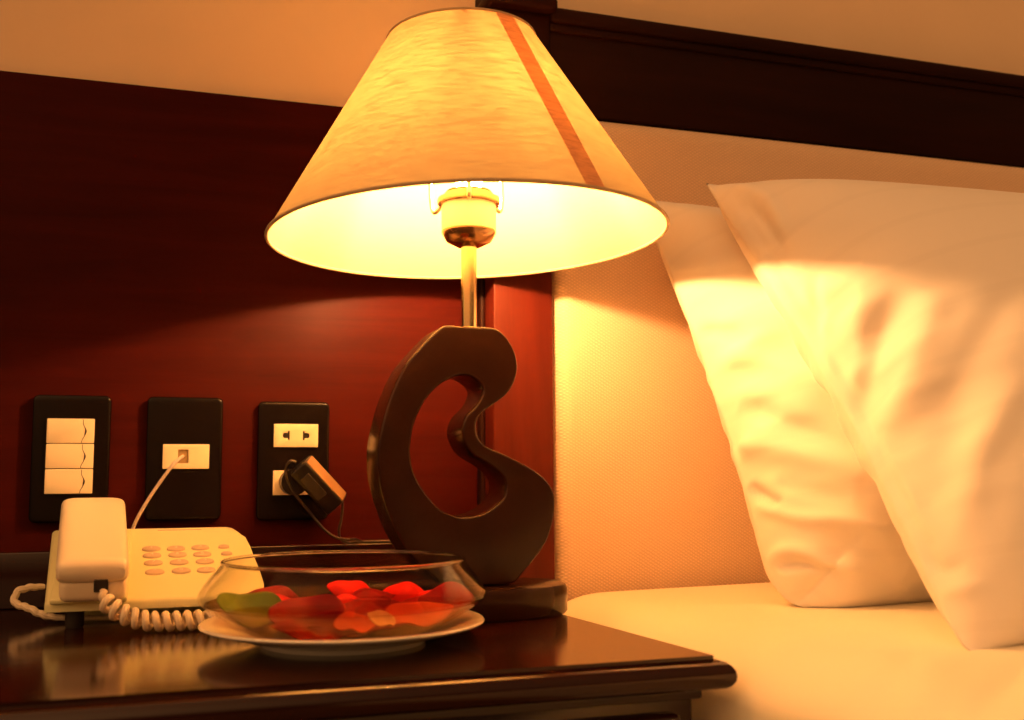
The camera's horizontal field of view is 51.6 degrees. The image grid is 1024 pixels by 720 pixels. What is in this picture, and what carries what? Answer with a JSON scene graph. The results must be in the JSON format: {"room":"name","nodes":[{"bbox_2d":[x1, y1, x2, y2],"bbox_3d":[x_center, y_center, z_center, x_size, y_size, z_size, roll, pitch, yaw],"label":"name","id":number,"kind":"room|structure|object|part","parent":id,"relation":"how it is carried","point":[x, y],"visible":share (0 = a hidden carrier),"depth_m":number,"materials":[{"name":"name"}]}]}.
{"room":"bedroom","nodes":[
{"label":"bedroom","id":0,"kind":"room"},
{"bbox_2d":[0,0,1023,106],"bbox_3d":[0.111,-0.408,1.273,4.200,2.415,0.100,2,-7,-19],"label":"wall","id":1,"kind":"structure","parent":0,"point":[303,51],"depth_m":1.10,"materials":[{"name":"paint"}]},
{"bbox_2d":[0,542,429,609],"bbox_3d":[-0.327,0.198,0.975,0.616,0.049,0.013,2,-7,-19],"label":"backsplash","id":2,"kind":"structure","parent":1,"relation":"attached to","point":[21,568],"depth_m":1.01,"materials":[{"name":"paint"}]},
{"bbox_2d":[0,71,476,551],"bbox_3d":[-0.638,0.244,0.881,1.269,1.041,0.020,2,-7,-19],"label":"wall panel","id":3,"kind":"object","parent":1,"relation":"attached to","point":[137,263],"visible":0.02,"depth_m":1.02,"materials":[{"name":"brown wood"}]},
{"bbox_2d":[28,394,111,522],"bbox_3d":[-0.401,0.089,0.963,0.066,0.115,0.011,2,-7,-19],"label":"light switch","id":4,"kind":"object","parent":3,"relation":"attached to","point":[70,446],"visible":0.95,"depth_m":0.96,"materials":[{"name":"black plastic"}]},
{"bbox_2d":[144,397,222,520],"bbox_3d":[-0.307,0.092,0.995,0.068,0.115,0.010,2,-7,-19],"label":"jack","id":5,"kind":"object","parent":3,"relation":"attached to","point":[190,427],"visible":1,"depth_m":0.99,"materials":[{"name":"black plastic"}]},
{"bbox_2d":[131,455,184,528],"bbox_3d":[-0.329,0.150,0.967,0.056,0.128,0.016,2,-7,-24],"label":"cord","id":6,"kind":"object","parent":5,"relation":"attached to","point":[179,458],"visible":0.56,"depth_m":0.97,"materials":[{"name":"beige plastic"}]},
{"bbox_2d":[256,401,329,520],"bbox_3d":[-0.212,0.097,1.027,0.069,0.114,0.010,2,-7,-19],"label":"power outlet","id":7,"kind":"object","parent":3,"relation":"attached to","point":[296,431],"visible":0.91,"depth_m":1.02,"materials":[{"name":"black plastic"}]},
{"bbox_3d":[0.554,0.676,-0.140,4.200,0.050,2.620,2,-7,-19],"label":"floor","id":8,"kind":"structure","parent":0,"visible":0},
{"bbox_2d":[0,542,737,719],"bbox_3d":[-0.242,0.449,0.743,0.665,0.600,0.452,2,-7,-19],"label":"nightstand","id":9,"kind":"object","parent":8,"relation":"on","point":[560,667],"visible":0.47,"depth_m":0.65,"materials":[{"name":"paint"}]},
{"bbox_2d":[10,583,225,631],"bbox_3d":[-0.293,0.189,0.825,0.210,0.036,0.100,0,-6,-6],"label":"coiled cord","id":10,"kind":"object","parent":9,"relation":"on","point":[180,620],"visible":0.69,"depth_m":0.79,"materials":[{"name":"beige plastic"}]},
{"bbox_2d":[44,527,263,628],"bbox_3d":[-0.302,0.179,0.892,0.172,0.069,0.157,2,-7,-19],"label":"telephone","id":11,"kind":"object","parent":9,"relation":"on","point":[169,568],"visible":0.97,"depth_m":0.88,"materials":[{"name":"beige plastic"}]},
{"bbox_2d":[56,498,128,601],"bbox_3d":[-0.341,0.151,0.863,0.052,0.075,0.166,2,-7,-22],"label":"telephone handset","id":12,"kind":"object","parent":11,"relation":"on","point":[92,549],"visible":1,"depth_m":0.81,"materials":[{"name":"beige plastic"}]},
{"bbox_2d":[94,579,107,591],"bbox_3d":[-0.307,0.168,0.793,0.010,0.011,0.010,2,-7,-19],"label":"socket","id":13,"kind":"object","parent":12,"relation":"attached to","point":[99,584],"depth_m":0.79,"materials":[{"name":"brown plastic"}]},
{"bbox_2d":[279,456,390,543],"bbox_3d":[-0.157,0.135,1.018,0.128,0.085,0.050,2,-7,-19],"label":"power adapter","id":14,"kind":"object","parent":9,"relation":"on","point":[309,476],"visible":0.95,"depth_m":0.99,"materials":[{"name":"black plastic"}]},
{"bbox_3d":[-0.185,0.118,0.988,0.025,0.025,0.005,2,-7,-19],"label":"rating plate","id":15,"kind":"part","parent":14,"relation":"part of","materials":[{"name":"black plastic"}]},
{"bbox_3d":[-0.182,0.118,1.000,0.054,0.055,0.029,2,-7,-19],"label":"casing","id":16,"kind":"part","parent":14,"relation":"part of","materials":[{"name":"black plastic"}]},
{"bbox_3d":[-0.174,0.111,0.999,0.041,0.042,0.020,2,-7,-19],"label":"panel","id":17,"kind":"part","parent":14,"relation":"part of","materials":[{"name":"brown plastic"}]},
{"bbox_2d":[198,609,484,655],"bbox_3d":[-0.117,0.188,0.738,0.196,0.016,0.196,2,-7,-19],"label":"plate","id":18,"kind":"object","parent":9,"relation":"on","point":[404,637],"visible":0.59,"depth_m":0.69,"materials":[{"name":"white ceramic"}]},
{"bbox_2d":[197,550,485,638],"bbox_3d":[-0.117,0.165,0.741,0.198,0.052,0.198,6,-9,-44],"label":"glass bowl","id":19,"kind":"object","parent":18,"relation":"on","point":[462,557],"visible":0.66,"depth_m":0.71,"materials":[{"name":"clear glass"}]},
{"bbox_2d":[264,7,669,621],"bbox_3d":[-0.036,-0.035,0.892,0.338,0.493,0.338,-3,-7,25],"label":"table lamp","id":20,"kind":"object","parent":9,"relation":"on","point":[463,150],"visible":0.98,"depth_m":0.85,"materials":[{"name":"fabric"}]},
{"bbox_3d":[-0.044,-0.276,0.921,0.131,0.003,0.131,0,-7,-19],"label":"trim","id":21,"kind":"part","parent":20,"relation":"part of","materials":[{"name":"beige fabric"}]},
{"bbox_3d":[-0.040,-0.190,0.910,0.335,0.174,0.335,0,-7,-19],"label":"lamp shade","id":22,"kind":"part","parent":20,"relation":"part of","materials":[{"name":"fabric"}]},
{"bbox_3d":[-0.037,-0.104,0.900,0.338,0.004,0.338,0,-7,-19],"label":"trim","id":23,"kind":"part","parent":20,"relation":"part of","materials":[{"name":"beige fabric"}]},
{"bbox_3d":[-0.036,-0.061,0.895,0.021,0.077,0.021,2,-7,-19],"label":"stem","id":24,"kind":"part","parent":20,"relation":"part of","materials":[{"name":"gold metal"}]},
{"bbox_2d":[437,185,500,248],"bbox_3d":[-0.037,-0.120,0.902,0.054,0.049,0.054,2,-7,-19],"label":"socket","id":25,"kind":"object","parent":20,"relation":"attached to","point":[468,212],"depth_m":0.88,"materials":[{"name":"white metal"}]},
{"bbox_3d":[-0.037,-0.158,0.906,0.026,0.027,0.026,2,-7,-19],"label":"bulb","id":26,"kind":"part","parent":20,"relation":"part of","materials":[{"name":"white glass"}]},
{"bbox_3d":[-0.244,0.227,0.780,0.630,0.007,0.424,2,-7,-19],"label":"cornice","id":27,"kind":"part","parent":9,"relation":"part of","materials":[{"name":"paint"}]},
{"bbox_3d":[-0.175,0.287,0.574,0.592,0.144,0.016,2,-7,-19],"label":"drawer","id":28,"kind":"part","parent":9,"relation":"part of","materials":[{"name":"paint"}]},
{"bbox_3d":[-0.117,0.178,0.739,0.189,0.021,0.189,2,-7,-19],"label":"water","id":29,"kind":"object","parent":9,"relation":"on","visible":0},
{"bbox_2d":[216,591,281,627],"bbox_3d":[-0.171,0.164,0.700,0.046,0.022,0.029,1,-6,-12],"label":"leaf","id":30,"kind":"object","parent":29,"relation":"on","point":[250,610],"visible":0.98,"depth_m":0.70,"materials":[{"name":"green plant"}]},
{"bbox_2d":[247,585,297,597],"bbox_3d":[-0.176,0.175,0.776,0.038,0.019,0.041,-3,-7,24],"label":"petal","id":31,"kind":"object","parent":29,"relation":"on","point":[278,589],"visible":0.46,"depth_m":0.77,"materials":[{"name":"red plant"}]},
{"bbox_2d":[276,594,289,600],"bbox_3d":[-0.165,0.171,0.741,0.044,0.015,0.030,4,-8,-35],"label":"petal","id":32,"kind":"object","parent":29,"relation":"on","point":[282,597],"visible":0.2,"depth_m":0.74,"materials":[{"name":"red plant"}]},
{"bbox_2d":[267,594,344,627],"bbox_3d":[-0.137,0.168,0.704,0.044,0.020,0.035,-1,-6,9],"label":"petal","id":33,"kind":"object","parent":29,"relation":"in","point":[290,608],"visible":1,"depth_m":0.71,"materials":[{"name":"red plant"}]},
{"bbox_2d":[270,610,366,639],"bbox_3d":[-0.124,0.173,0.681,0.063,0.021,0.028,2,-6,-16],"label":"petal","id":34,"kind":"object","parent":29,"relation":"on","point":[296,627],"visible":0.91,"depth_m":0.69,"materials":[{"name":"red plant"}]},
{"bbox_2d":[327,580,368,595],"bbox_3d":[-0.122,0.173,0.794,0.030,0.016,0.026,-1,-6,7],"label":"petal","id":35,"kind":"object","parent":29,"relation":"on","point":[338,587],"visible":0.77,"depth_m":0.79,"materials":[{"name":"red plant"}]},
{"bbox_2d":[336,593,359,603],"bbox_3d":[-0.118,0.171,0.755,0.026,0.010,0.021,2,-7,-21],"label":"petal","id":36,"kind":"object","parent":29,"relation":"on","point":[345,597],"visible":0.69,"depth_m":0.75,"materials":[{"name":"red plant"}]},
{"bbox_2d":[333,612,375,632],"bbox_3d":[-0.101,0.171,0.690,0.027,0.012,0.019,4,-7,-33],"label":"petal","id":37,"kind":"object","parent":29,"relation":"on","point":[359,623],"visible":1,"depth_m":0.69,"materials":[{"name":"plant"}]},
{"bbox_2d":[351,588,395,598],"bbox_3d":[-0.103,0.173,0.776,0.048,0.011,0.022,4,-8,-37],"label":"petal","id":38,"kind":"object","parent":29,"relation":"on","point":[363,592],"visible":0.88,"depth_m":0.77,"materials":[{"name":"red plant"}]},
{"bbox_2d":[343,598,406,638],"bbox_3d":[-0.100,0.176,0.726,0.064,0.022,0.049,-1,-6,7],"label":"petal","id":39,"kind":"object","parent":29,"relation":"in","point":[362,606],"visible":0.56,"depth_m":0.74,"materials":[{"name":"red plant"}]},
{"bbox_2d":[367,610,395,626],"bbox_3d":[-0.084,0.168,0.686,0.019,0.010,0.016,1,-6,-9],"label":"petal","id":40,"kind":"object","parent":29,"relation":"on","point":[380,618],"visible":1,"depth_m":0.69,"materials":[{"name":"orange plant"}]},
{"bbox_2d":[383,582,423,601],"bbox_3d":[-0.083,0.175,0.790,0.033,0.019,0.028,-5,-8,36],"label":"petal","id":41,"kind":"object","parent":29,"relation":"on","point":[403,591],"visible":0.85,"depth_m":0.78,"materials":[{"name":"red plant"}]},
{"bbox_2d":[385,602,453,626],"bbox_3d":[-0.064,0.173,0.723,0.051,0.014,0.023,4,-7,-33],"label":"petal","id":42,"kind":"object","parent":29,"relation":"on","point":[420,614],"visible":0.94,"depth_m":0.73,"materials":[{"name":"plant"}]},
{"bbox_2d":[415,590,430,596],"bbox_3d":[-0.054,0.176,0.783,0.039,0.016,0.031,4,-8,-37],"label":"petal","id":43,"kind":"object","parent":29,"relation":"on","point":[422,592],"visible":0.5,"depth_m":0.78,"materials":[{"name":"red plant"}]},
{"bbox_2d":[402,581,474,623],"bbox_3d":[-0.053,0.172,0.751,0.052,0.026,0.034,-1,-6,5],"label":"petal","id":44,"kind":"object","parent":29,"relation":"on","point":[455,594],"visible":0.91,"depth_m":0.76,"materials":[{"name":"red plant"}]},
{"bbox_2d":[475,0,1023,600],"bbox_3d":[0.647,0.203,1.297,1.433,1.199,0.072,2,-7,-19],"label":"headboard","id":45,"kind":"object","parent":8,"relation":"on","point":[610,400],"visible":0.32,"depth_m":1.13,"materials":[{"name":"beige fabric"}]},
{"bbox_3d":[0.004,0.261,1.078,0.064,1.043,0.058,2,-7,-19],"label":"post","id":46,"kind":"part","parent":45,"relation":"part of","materials":[{"name":"brown wood"}]},
{"bbox_3d":[0.675,-0.288,1.370,1.362,0.098,0.054,2,-7,-19],"label":"rail","id":47,"kind":"part","parent":45,"relation":"part of","materials":[{"name":"brown wood"}]},
{"bbox_3d":[0.685,0.017,1.314,1.361,0.523,0.042,2,-7,-19],"label":"upholstered panel","id":48,"kind":"part","parent":45,"relation":"part of","materials":[{"name":"beige fabric"}]},
{"bbox_3d":[1.018,0.423,0.269,1.374,0.537,2.040,2,-7,-19],"label":"bed","id":49,"kind":"object","parent":8,"relation":"on","visible":0},
{"bbox_2d":[563,582,1023,719],"bbox_3d":[0.876,0.356,0.651,1.382,0.363,1.237,2,-7,-19],"label":"sheet","id":50,"kind":"object","parent":49,"relation":"on","point":[790,661],"visible":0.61,"depth_m":0.68,"materials":[{"name":"fabric"}]},
{"bbox_2d":[656,201,933,607],"bbox_3d":[0.509,0.029,1.065,0.724,0.390,0.276,2,-7,-19],"label":"pillow","id":51,"kind":"object","parent":50,"relation":"on","point":[826,536],"visible":0.31,"depth_m":0.91,"materials":[{"name":"fabric"}]},
{"bbox_2d":[706,179,1023,649],"bbox_3d":[0.574,0.018,0.935,0.712,0.384,0.330,2,-7,-19],"label":"pillow","id":52,"kind":"object","parent":50,"relation":"on","point":[903,302],"visible":1,"depth_m":0.79,"materials":[{"name":"fabric"}]}
]}

